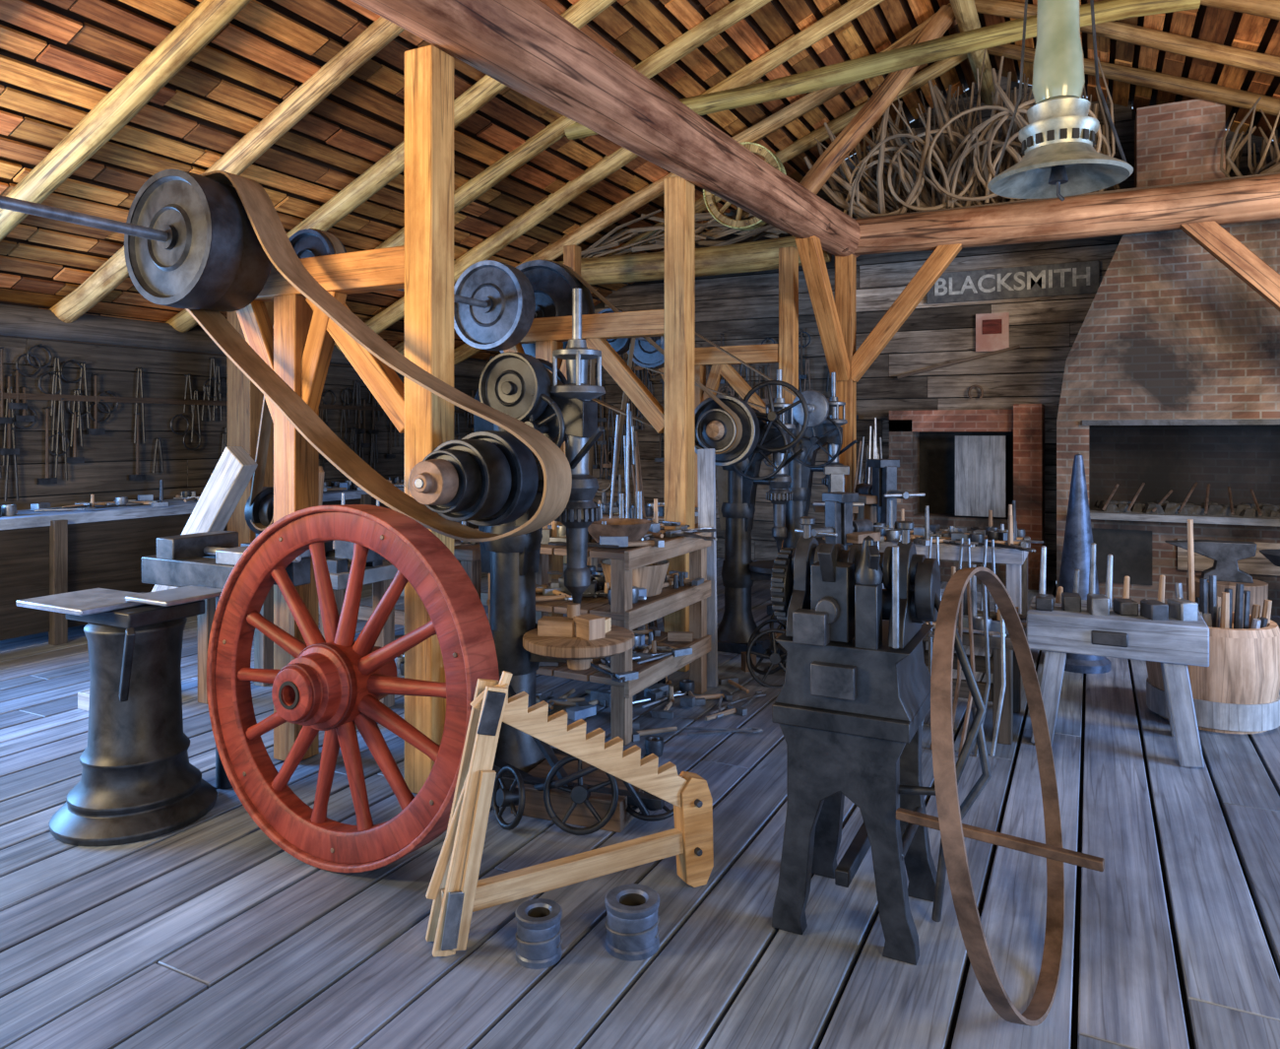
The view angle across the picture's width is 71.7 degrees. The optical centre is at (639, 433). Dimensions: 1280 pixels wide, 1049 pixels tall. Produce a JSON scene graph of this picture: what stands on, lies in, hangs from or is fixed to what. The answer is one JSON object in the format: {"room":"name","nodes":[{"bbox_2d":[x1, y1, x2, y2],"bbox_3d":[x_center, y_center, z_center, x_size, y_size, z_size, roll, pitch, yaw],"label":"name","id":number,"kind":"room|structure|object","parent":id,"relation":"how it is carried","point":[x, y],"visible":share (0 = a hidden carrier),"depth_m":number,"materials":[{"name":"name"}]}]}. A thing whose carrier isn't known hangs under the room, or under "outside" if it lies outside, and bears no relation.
{"room":"metal workshop","nodes":[
{"label":"metal workshop","id":0,"kind":"room"},
{"bbox_2d":[0,303,482,510],"bbox_3d":[-5.248,0.279,6.940,0.126,2.642,13.602,0,0,27],"label":"wall","id":1,"kind":"structure","parent":0,"point":[109,457],"depth_m":8.05,"materials":[{"name":"brown wood"}]},
{"bbox_2d":[0,334,464,413],"bbox_3d":[-3.946,-0.550,9.305,0.060,0.550,6.600,0,0,27],"label":"rail","id":2,"kind":"object","parent":1,"relation":"attached to","point":[47,397],"visible":0.39,"depth_m":8.04,"materials":[{"name":"brown wood"}]},
{"bbox_2d":[0,343,474,501],"bbox_3d":[-3.918,0.032,9.349,0.091,1.593,7.028,0,0,27],"label":"tools","id":3,"kind":"object","parent":2,"relation":"hanging from","point":[10,405],"visible":0.6,"depth_m":7.62,"materials":[{"name":"black metal"}]},
{"bbox_2d":[0,557,1279,1048],"bbox_3d":[0.873,1.665,3.820,13.987,0.130,13.900,0,0,27],"label":"floor","id":4,"kind":"structure","parent":0,"point":[207,932],"depth_m":2.96,"materials":[{"name":"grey wood"}]},
{"bbox_2d":[16,530,311,845],"bbox_3d":[-1.977,1.035,3.797,0.870,1.130,0.868,0,0,27],"label":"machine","id":5,"kind":"object","parent":4,"relation":"on","point":[139,782],"visible":0.9,"depth_m":3.59,"materials":[{"name":"black metal"}]},
{"bbox_2d":[77,446,257,710],"bbox_3d":[-2.645,0.850,5.051,1.231,1.557,0.400,0,0,27],"label":"plank","id":6,"kind":"object","parent":4,"relation":"on","point":[234,469],"visible":0.37,"depth_m":4.83,"materials":[{"name":"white wood"}]},
{"bbox_2d":[0,486,478,644],"bbox_3d":[-3.875,1.110,8.596,0.770,0.980,7.200,0,0,27],"label":"workbench","id":7,"kind":"object","parent":4,"relation":"on","point":[42,552],"visible":0.27,"depth_m":6.88,"materials":[{"name":"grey wood"}]},
{"bbox_2d":[0,476,404,515],"bbox_3d":[-3.901,0.521,8.643,1.086,0.199,6.977,0,0,28],"label":"tools","id":8,"kind":"object","parent":7,"relation":"on","point":[186,495],"visible":0.58,"depth_m":7.57,"materials":[{"name":"grey metal"}]},
{"bbox_2d":[227,301,273,546],"bbox_3d":[-3.473,0.150,7.942,0.300,2.900,0.300,0,0,27],"label":"timber post","id":9,"kind":"object","parent":4,"relation":"on","point":[244,399],"visible":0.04,"depth_m":7.81,"materials":[{"name":"brown wood"}]},
{"bbox_2d":[197,465,397,706],"bbox_3d":[-1.960,0.892,5.185,1.400,1.415,0.540,0,0,27],"label":"machine","id":10,"kind":"object","parent":4,"relation":"on","point":[381,573],"visible":0.22,"depth_m":5.15,"materials":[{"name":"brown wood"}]},
{"bbox_2d":[236,245,404,760],"bbox_3d":[-1.550,0.375,4.303,1.232,2.440,0.150,0,0,27],"label":"frame","id":11,"kind":"object","parent":4,"relation":"on","point":[298,348],"depth_m":4.30,"materials":[{"name":"brown wood"}]},
{"bbox_2d":[0,168,664,368],"bbox_3d":[-1.370,-0.900,5.636,0.853,0.853,8.400,0,0,27],"label":"shaft","id":12,"kind":"object","parent":11,"relation":"attached to","point":[191,241],"visible":0.66,"depth_m":4.15,"materials":[{"name":"grey metal"}]},
{"bbox_2d":[249,228,345,530],"bbox_3d":[-1.897,-0.282,4.895,0.685,1.655,0.070,0,0,27],"label":"belt","id":13,"kind":"object","parent":12,"relation":"attached to","point":[266,418],"visible":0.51,"depth_m":5.00,"materials":[{"name":"brown leather"}]},
{"bbox_2d":[185,170,572,542],"bbox_3d":[-1.331,-0.403,3.922,2.295,1.660,0.180,0,0,27],"label":"belt","id":14,"kind":"object","parent":12,"relation":"attached to","point":[265,221],"visible":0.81,"depth_m":3.89,"materials":[{"name":"brown leather"}]},
{"bbox_2d":[587,308,635,492],"bbox_3d":[-0.251,-0.292,7.872,0.454,1.634,0.070,0,0,27],"label":"belt","id":15,"kind":"object","parent":12,"relation":"hanging from","point":[632,340],"visible":0.36,"depth_m":7.84,"materials":[{"name":"brown leather"}]},
{"bbox_2d":[538,258,742,453],"bbox_3d":[-0.227,-0.595,6.569,2.060,1.480,0.090,0,0,27],"label":"belt","id":16,"kind":"object","parent":12,"relation":"attached to","point":[734,415],"visible":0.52,"depth_m":6.37,"materials":[{"name":"brown leather"}]},
{"bbox_2d":[639,331,796,410],"bbox_3d":[0.665,-0.662,8.303,1.764,1.034,0.090,0,0,27],"label":"belt","id":17,"kind":"object","parent":12,"relation":"attached to","point":[695,333],"visible":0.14,"depth_m":8.18,"materials":[{"name":"brown leather"}]},
{"bbox_2d":[206,504,499,873],"bbox_3d":[-1.134,0.936,3.318,1.338,1.335,0.457,0,0,21],"label":"wheel","id":18,"kind":"object","parent":4,"relation":"on","point":[336,684],"visible":0.98,"depth_m":3.25,"materials":[{"name":"red paint"}]},
{"bbox_2d":[354,633,404,675],"bbox_3d":[-1.322,1.466,6.209,2.004,0.268,1.366,0,0,27],"label":"tools","id":19,"kind":"object","parent":4,"relation":"on","point":[400,661],"visible":0.06,"depth_m":6.01,"materials":[{"name":"metal"}]},
{"bbox_2d":[404,44,453,793],"bbox_3d":[-0.949,-0.055,3.997,0.160,3.310,0.160,0,0,27],"label":"timber post","id":20,"kind":"object","parent":4,"relation":"on","point":[428,70],"visible":0.59,"depth_m":3.94,"materials":[{"name":"brown wood"}]},
{"bbox_2d":[319,538,548,625],"bbox_3d":[-1.540,1.160,6.228,1.600,0.880,0.894,0,0,27],"label":"workbench","id":21,"kind":"object","parent":4,"relation":"on","point":[469,554],"visible":0.08,"depth_m":5.78,"materials":[{"name":"brown wood"}]},
{"bbox_2d":[332,493,479,546],"bbox_3d":[-1.704,0.578,6.192,1.621,0.284,1.136,0,0,27],"label":"tools","id":22,"kind":"object","parent":21,"relation":"on","point":[343,494],"visible":0.02,"depth_m":5.87,"materials":[{"name":"metal"}]},
{"bbox_2d":[514,897,562,968],"bbox_3d":[-0.310,1.530,2.717,0.143,0.140,0.143,0,0,27],"label":"spool","id":23,"kind":"object","parent":4,"relation":"on","point":[539,938],"visible":1,"depth_m":2.67,"materials":[{"name":"grey metal"}]},
{"bbox_2d":[408,287,673,834],"bbox_3d":[-0.413,0.475,3.741,1.154,2.249,1.046,0,0,27],"label":"press","id":24,"kind":"object","parent":4,"relation":"on","point":[488,479],"visible":0.84,"depth_m":3.89,"materials":[{"name":"black metal"}]},
{"bbox_2d":[425,670,713,956],"bbox_3d":[-0.203,1.186,2.956,1.013,0.841,0.140,0,0,-26],"label":"jack","id":25,"kind":"object","parent":4,"relation":"on","point":[455,889],"visible":1,"depth_m":2.88,"materials":[{"name":"brown wood"}]},
{"bbox_2d":[563,244,580,563],"bbox_3d":[-0.651,-0.100,8.525,0.130,3.400,0.130,0,0,27],"label":"timber post","id":26,"kind":"object","parent":4,"relation":"on","point":[571,253],"visible":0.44,"depth_m":8.48,"materials":[{"name":"brown wood"}]},
{"bbox_2d":[503,309,664,616],"bbox_3d":[-0.447,0.375,6.401,1.492,2.440,0.150,0,0,27],"label":"frame","id":27,"kind":"object","parent":4,"relation":"on","point":[548,334],"depth_m":6.24,"materials":[{"name":"brown wood"}]},
{"bbox_2d":[486,531,710,745],"bbox_3d":[-0.204,1.100,5.211,0.895,1.000,1.100,0,0,27],"label":"shelf rack","id":28,"kind":"object","parent":4,"relation":"on","point":[622,612],"visible":0.44,"depth_m":4.76,"materials":[{"name":"beige wood"}]},
{"bbox_2d":[538,625,692,682],"bbox_3d":[-0.198,1.220,5.289,1.098,0.080,1.444,0,0,27],"label":"tools","id":29,"kind":"object","parent":28,"relation":"on","point":[639,632],"visible":0.27,"depth_m":5.04,"materials":[{"name":"grey metal"}]},
{"bbox_2d":[535,565,703,604],"bbox_3d":[-0.216,0.880,5.304,1.221,0.080,1.137,0,0,-22],"label":"tools","id":30,"kind":"object","parent":28,"relation":"on","point":[599,587],"visible":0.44,"depth_m":5.07,"materials":[{"name":"metal"}]},
{"bbox_2d":[587,517,652,547],"bbox_3d":[-0.120,0.545,4.831,0.378,0.130,0.378,0,0,27],"label":"bowl","id":31,"kind":"object","parent":28,"relation":"on","point":[635,529],"visible":0.7,"depth_m":4.71,"materials":[{"name":"brown wood"}]},
{"bbox_2d":[540,491,716,548],"bbox_3d":[-0.082,0.471,5.311,1.257,0.279,1.403,0,0,27],"label":"tools","id":32,"kind":"object","parent":28,"relation":"on","point":[554,535],"visible":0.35,"depth_m":5.07,"materials":[{"name":"grey metal"}]},
{"bbox_2d":[600,558,669,596],"bbox_3d":[-0.028,0.830,5.121,0.399,0.180,0.399,0,0,27],"label":"wooden bucket","id":33,"kind":"object","parent":28,"relation":"on","point":[651,577],"visible":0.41,"depth_m":4.99,"materials":[{"name":"beige wood"}]},
{"bbox_2d":[563,511,698,571],"bbox_3d":[-0.208,1.150,7.962,1.600,0.900,0.794,0,0,27],"label":"workbench","id":34,"kind":"object","parent":4,"relation":"on","point":[604,515],"visible":0.02,"depth_m":7.56,"materials":[{"name":"brown wood"}]},
{"bbox_2d":[593,474,717,516],"bbox_3d":[-0.315,0.496,7.941,1.939,0.407,1.134,0,0,27],"label":"tools","id":35,"kind":"object","parent":34,"relation":"on","point":[649,508],"visible":0.29,"depth_m":7.67,"materials":[{"name":"grey metal"}]},
{"bbox_2d":[604,883,659,960],"bbox_3d":[-0.024,1.525,2.773,0.173,0.150,0.173,0,0,27],"label":"spool","id":36,"kind":"object","parent":4,"relation":"on","point":[631,923],"visible":1,"depth_m":2.71,"materials":[{"name":"grey metal"}]},
{"bbox_2d":[609,403,664,629],"bbox_3d":[-0.029,0.695,6.451,0.476,1.816,0.272,0,0,27],"label":"bars","id":37,"kind":"object","parent":4,"relation":"on","point":[636,466],"visible":0.35,"depth_m":6.34,"materials":[{"name":"grey metal"}]},
{"bbox_2d":[536,675,766,757],"bbox_3d":[0.158,1.522,5.211,1.331,0.156,1.406,0,0,-44],"label":"tools","id":38,"kind":"object","parent":4,"relation":"on","point":[581,708],"visible":0.73,"depth_m":5.17,"materials":[{"name":"grey metal"}]},
{"bbox_2d":[664,176,694,671],"bbox_3d":[0.269,-0.065,6.035,0.160,3.330,0.160,0,0,27],"label":"timber post","id":39,"kind":"object","parent":4,"relation":"on","point":[678,191],"visible":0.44,"depth_m":5.97,"materials":[{"name":"brown wood"}]},
{"bbox_2d":[697,448,717,687],"bbox_3d":[0.432,0.850,5.672,0.170,1.507,0.135,0,0,27],"label":"plank","id":40,"kind":"object","parent":4,"relation":"on","point":[706,466],"visible":0.71,"depth_m":5.66,"materials":[{"name":"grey wood"}]},
{"bbox_2d":[640,343,778,528],"bbox_3d":[0.689,0.375,8.740,1.492,2.440,0.150,0,0,27],"label":"frame","id":41,"kind":"object","parent":4,"relation":"on","point":[721,362],"depth_m":8.62,"materials":[{"name":"brown wood"}]},
{"bbox_2d":[694,369,809,654],"bbox_3d":[0.829,0.565,6.384,0.844,2.070,0.838,0,0,27],"label":"press","id":42,"kind":"object","parent":4,"relation":"on","point":[737,470],"visible":0.94,"depth_m":6.46,"materials":[{"name":"black metal"}]},
{"bbox_2d":[741,612,786,688],"bbox_3d":[1.216,1.426,6.140,1.020,0.377,1.376,0,0,27],"label":"wheel","id":43,"kind":"object","parent":4,"relation":"on","point":[766,644],"visible":0.21,"depth_m":5.82,"materials":[{"name":"black metal"}]},
{"bbox_2d":[778,246,798,548],"bbox_3d":[1.405,-0.075,8.375,0.150,3.350,0.150,0,0,27],"label":"timber post","id":44,"kind":"object","parent":4,"relation":"on","point":[788,256],"visible":0.36,"depth_m":8.31,"materials":[{"name":"brown wood"}]},
{"bbox_2d":[767,372,857,614],"bbox_3d":[1.530,0.531,7.765,0.828,2.138,0.673,0,0,27],"label":"press","id":45,"kind":"object","parent":4,"relation":"on","point":[824,427],"visible":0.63,"depth_m":7.77,"materials":[{"name":"black metal"}]},
{"bbox_2d":[794,491,880,550],"bbox_3d":[1.357,1.000,5.976,0.580,1.200,0.340,0,0,-40],"label":"vise","id":46,"kind":"object","parent":4,"relation":"on","point":[840,526],"visible":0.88,"depth_m":5.92,"materials":[{"name":"metal"}]},
{"bbox_2d":[812,464,864,512],"bbox_3d":[1.550,0.928,6.999,0.381,1.344,0.650,0,0,10],"label":"vise","id":47,"kind":"object","parent":4,"relation":"on","point":[836,474],"visible":0.35,"depth_m":6.88,"materials":[{"name":"grey metal"}]},
{"bbox_2d":[852,417,882,519],"bbox_3d":[2.090,0.729,8.184,0.494,1.751,0.378,0,0,27],"label":"bars","id":48,"kind":"object","parent":4,"relation":"on","point":[868,476],"visible":0.27,"depth_m":8.32,"materials":[{"name":"metal"}]},
{"bbox_2d":[795,235,961,492],"bbox_3d":[2.179,-0.115,7.981,1.251,3.430,1.210,0,0,27],"label":"timber post","id":49,"kind":"object","parent":4,"relation":"on","point":[835,319],"visible":0.59,"depth_m":8.39,"materials":[{"name":"brown wood"}]},
{"bbox_2d":[350,0,860,257],"bbox_3d":[-0.938,-1.937,3.739,0.502,0.516,11.662,0,0,31],"label":"log beam","id":50,"kind":"structure","parent":49,"relation":"on","point":[528,47],"depth_m":4.71,"materials":[{"name":"brown wood"}]},
{"bbox_2d":[799,4,956,194],"bbox_3d":[2.124,-2.974,8.032,1.351,1.761,0.724,0,0,27],"label":"diagonal brace","id":51,"kind":"object","parent":50,"relation":"on","point":[894,83],"depth_m":7.96,"materials":[{"name":"brown wood"}]},
{"bbox_2d":[854,172,1279,219],"bbox_3d":[4.002,-2.105,8.735,3.600,0.035,1.660,0,0,27],"label":"platform","id":52,"kind":"object","parent":50,"relation":"on","point":[1245,176],"visible":0.02,"depth_m":7.77,"materials":[{"name":"brown wood"}]},
{"bbox_2d":[843,99,1110,217],"bbox_3d":[3.123,-2.622,8.453,2.428,0.954,0.533,0,0,27],"label":"hoop","id":53,"kind":"object","parent":52,"relation":"on","point":[946,202],"visible":0.53,"depth_m":8.44},
{"bbox_2d":[803,48,1279,218],"bbox_3d":[4.010,-2.916,8.739,4.446,1.618,1.647,0,0,27],"label":"hoop","id":54,"kind":"object","parent":52,"relation":"on","point":[871,198],"visible":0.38,"depth_m":8.78},
{"bbox_2d":[854,173,1279,255],"bbox_3d":[5.463,-1.901,6.865,7.911,0.401,0.400,0,0,27],"label":"wooden beam","id":55,"kind":"structure","parent":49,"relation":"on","point":[1255,198],"depth_m":7.59,"materials":[{"name":"brown wood"}]},
{"bbox_2d":[853,458,925,524],"bbox_3d":[2.074,0.910,7.576,0.391,1.380,0.667,0,0,-19],"label":"vise","id":56,"kind":"object","parent":4,"relation":"on","point":[875,496],"visible":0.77,"depth_m":7.52,"materials":[{"name":"metal"}]},
{"bbox_2d":[770,515,1104,964],"bbox_3d":[0.932,0.943,2.833,1.021,1.315,0.558,0,0,32],"label":"machine","id":57,"kind":"object","parent":4,"relation":"on","point":[851,706],"visible":0.95,"depth_m":2.79,"materials":[{"name":"black metal"}]},
{"bbox_2d":[874,536,1029,637],"bbox_3d":[2.173,1.180,6.412,1.150,0.840,0.794,0,0,27],"label":"table","id":58,"kind":"object","parent":4,"relation":"on","point":[1016,560],"visible":0.34,"depth_m":5.95,"materials":[{"name":"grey wood"}]},
{"bbox_2d":[876,534,997,611],"bbox_3d":[1.957,0.975,5.989,0.869,0.552,0.069,0,0,27],"label":"tongs","id":59,"kind":"object","parent":58,"relation":"hanging from","point":[930,538],"visible":0.34,"depth_m":5.88,"materials":[{"name":"grey metal"}]},
{"bbox_2d":[872,500,1043,551],"bbox_3d":[2.148,0.612,6.465,1.466,0.295,1.291,0,0,27],"label":"tools","id":60,"kind":"object","parent":58,"relation":"on","point":[1011,537],"visible":0.84,"depth_m":6.15,"materials":[{"name":"metal"}]},
{"bbox_2d":[921,564,1006,756],"bbox_3d":[1.533,1.138,4.539,0.631,0.932,0.260,0,0,27],"label":"tongs","id":61,"kind":"object","parent":4,"relation":"on","point":[969,599],"visible":0.38,"depth_m":4.47,"materials":[{"name":"metal"}]},
{"bbox_2d":[889,403,1044,589],"bbox_3d":[3.553,0.650,9.671,1.550,1.900,0.660,0,0,27],"label":"brick fireplace","id":62,"kind":"object","parent":4,"relation":"on","point":[967,464],"visible":0.74,"depth_m":9.41,"materials":[{"name":"brown brick"}]},
{"bbox_2d":[922,610,1023,744],"bbox_3d":[1.782,1.325,4.984,0.650,0.550,0.694,0,0,27],"label":"bench","id":63,"kind":"object","parent":4,"relation":"on","point":[1011,703],"visible":0.21,"depth_m":4.59,"materials":[{"name":"grey wood"}]},
{"bbox_2d":[923,564,1026,637],"bbox_3d":[1.754,0.875,4.852,0.886,0.350,0.965,0,0,-42],"label":"tools","id":64,"kind":"object","parent":63,"relation":"on","point":[978,616],"visible":0.19,"depth_m":4.72,"materials":[{"name":"grey metal"}]},
{"bbox_2d":[930,566,1064,1025],"bbox_3d":[1.065,1.000,2.580,0.264,1.202,1.212,0,0,33],"label":"tyre","id":65,"kind":"object","parent":4,"relation":"on","point":[941,718],"visible":1,"depth_m":2.33,"materials":[{"name":"brown metal"}]},
{"bbox_2d":[1058,453,1111,673],"bbox_3d":[3.016,0.870,6.095,0.399,1.460,0.399,0,0,27],"label":"cone mandrel","id":66,"kind":"object","parent":4,"relation":"on","point":[1078,536],"visible":0.66,"depth_m":6.02,"materials":[{"name":"metal"}]},
{"bbox_2d":[1026,542,1209,767],"bbox_3d":[2.473,1.097,4.632,0.800,1.029,0.577,0,0,27],"label":"bench","id":67,"kind":"object","parent":4,"relation":"on","point":[1175,634],"visible":0.98,"depth_m":4.43,"materials":[{"name":"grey wood"}]},
{"bbox_2d":[1056,218,1279,616],"bbox_3d":[5.592,-0.175,8.222,3.100,3.550,1.390,0,0,27],"label":"fireplace","id":68,"kind":"object","parent":4,"relation":"on","point":[1170,399],"visible":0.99,"depth_m":8.22,"materials":[{"name":"brick"}]},
{"bbox_2d":[1134,98,1225,188],"bbox_3d":[5.122,-2.513,8.445,0.700,1.105,0.600,0,0,27],"label":"brick chimney","id":69,"kind":"object","parent":68,"relation":"on","point":[1179,142],"visible":0.5,"depth_m":8.18,"materials":[{"name":"brown brick"}]},
{"bbox_2d":[1145,518,1279,733],"bbox_3d":[3.213,1.040,4.984,0.649,1.120,0.649,0,0,27],"label":"barrel","id":70,"kind":"object","parent":4,"relation":"on","point":[1238,692],"visible":0.64,"depth_m":4.71,"materials":[{"name":"beige wood"}]},
{"bbox_2d":[1164,539,1268,616],"bbox_3d":[4.332,1.205,6.659,0.666,0.790,0.538,0,0,27],"label":"anvil","id":71,"kind":"object","parent":4,"relation":"on","point":[1226,554],"visible":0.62,"depth_m":6.57,"materials":[{"name":"black metal"}]},
{"bbox_2d":[1180,221,1279,311],"bbox_3d":[5.110,-0.119,7.048,1.393,3.438,0.200,0,0,27],"label":"timber post","id":72,"kind":"object","parent":4,"relation":"on","point":[1215,239],"visible":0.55,"depth_m":7.13,"materials":[{"name":"brown wood"}]},
{"bbox_2d":[1259,548,1279,628],"bbox_3d":[5.241,1.275,6.982,0.599,0.650,0.599,0,0,27],"label":"anvil","id":73,"kind":"object","parent":4,"relation":"on","point":[1273,554],"visible":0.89,"depth_m":7.04,"materials":[{"name":"black metal"}]},
{"bbox_2d":[0,0,1279,361],"bbox_3d":[0.834,-2.524,3.840,14.172,3.176,13.900,0,0,27],"label":"ceiling","id":74,"kind":"structure","parent":0,"point":[59,59],"depth_m":6.87,"materials":[{"name":"brown wood"}]},
{"bbox_2d":[987,0,1133,200],"bbox_3d":[1.366,-2.167,2.895,0.430,2.821,0.430,0,0,27],"label":"lantern","id":75,"kind":"object","parent":74,"relation":"hanging from","point":[1060,160],"visible":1,"depth_m":2.84,"materials":[{"name":"metal"}]},
{"bbox_2d":[0,0,1279,364],"bbox_3d":[0.831,-2.366,3.841,13.984,3.161,13.601,0,0,27],"label":"roof","id":76,"kind":"structure","parent":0,"point":[209,18],"depth_m":7.22,"materials":[{"name":"brown wood"}]},
{"bbox_2d":[580,206,787,258],"bbox_3d":[-0.011,-1.913,9.727,3.898,0.944,0.574,0,0,27],"label":"stock","id":77,"kind":"object","parent":76,"relation":"hanging from","point":[716,229],"visible":0.38,"depth_m":9.45,"materials":[{"name":"brown wood"}]},
{"bbox_2d":[557,235,831,285],"bbox_3d":[-0.549,-1.803,9.930,5.424,0.382,0.361,0,0,27],"label":"wooden beam","id":78,"kind":"structure","parent":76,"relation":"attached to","point":[761,255],"depth_m":9.16,"materials":[{"name":"brown wood"}]},
{"bbox_2d":[703,141,786,230],"bbox_3d":[1.043,-2.471,8.874,0.840,0.849,0.247,0,0,27],"label":"wheel","id":79,"kind":"object","parent":76,"relation":"hanging from","point":[718,214],"visible":0.25,"depth_m":8.88,"materials":[{"name":"wood"}]},
{"bbox_2d":[564,0,1200,139],"bbox_3d":[1.433,-2.662,6.558,4.608,0.286,0.199,0,0,27],"label":"roof beam","id":80,"kind":"structure","parent":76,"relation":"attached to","point":[909,56],"depth_m":6.26,"materials":[{"name":"brown wood"}]},
{"bbox_2d":[586,69,1279,580],"bbox_3d":[3.942,-1.224,9.939,13.800,5.648,0.150,0,0,27],"label":"wall","id":81,"kind":"structure","parent":0,"point":[743,307],"depth_m":10.29,"materials":[{"name":"wood"}]},
{"bbox_2d":[592,327,858,489],"bbox_3d":[0.321,-0.215,11.638,5.084,2.188,0.091,0,0,27],"label":"tools","id":82,"kind":"object","parent":81,"relation":"attached to","point":[602,418],"visible":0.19,"depth_m":11.76,"materials":[{"name":"black metal"}]},
{"bbox_2d":[967,384,983,398],"bbox_3d":[3.742,-0.464,9.878,0.167,0.161,0.028,0,0,27],"label":"horseshoe","id":83,"kind":"object","parent":81,"relation":"attached to","point":[972,386],"visible":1,"depth_m":9.87,"materials":[{"name":"metal"}]},
{"bbox_2d":[975,312,1009,351],"bbox_3d":[3.901,-1.120,9.814,0.340,0.420,0.030,0,0,27],"label":"poster","id":84,"kind":"object","parent":81,"relation":"attached to","point":[992,329],"depth_m":9.81,"materials":[{"name":"pink paper"}]},
{"bbox_2d":[926,260,1099,304],"bbox_3d":[4.061,-1.650,9.732,1.750,0.340,0.041,0,0,27],"label":"sign","id":85,"kind":"object","parent":81,"relation":"attached to","point":[1075,278],"visible":0.98,"depth_m":9.69,"materials":[{"name":"grey wood"}]},
{"bbox_2d":[896,344,1020,379],"bbox_3d":[3.563,-0.798,9.969,1.308,0.334,0.040,0,0,27],"label":"plank","id":86,"kind":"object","parent":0,"point":[1018,346],"depth_m":9.96,"materials":[{"name":"brown wood"}]},
{"bbox_3d":[-2.253,-1.200,-2.219,13.600,5.600,0.100,0,0,27],"label":"wall","id":87,"kind":"structure","parent":0,"visible":0},
{"bbox_2d":[0,304,488,378],"bbox_3d":[-5.119,-0.899,6.873,0.267,0.267,13.602,0,0,27],"label":"wooden beam","id":88,"kind":"structure","parent":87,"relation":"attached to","point":[18,321],"depth_m":7.74,"materials":[{"name":"brown wood"}]}
]}

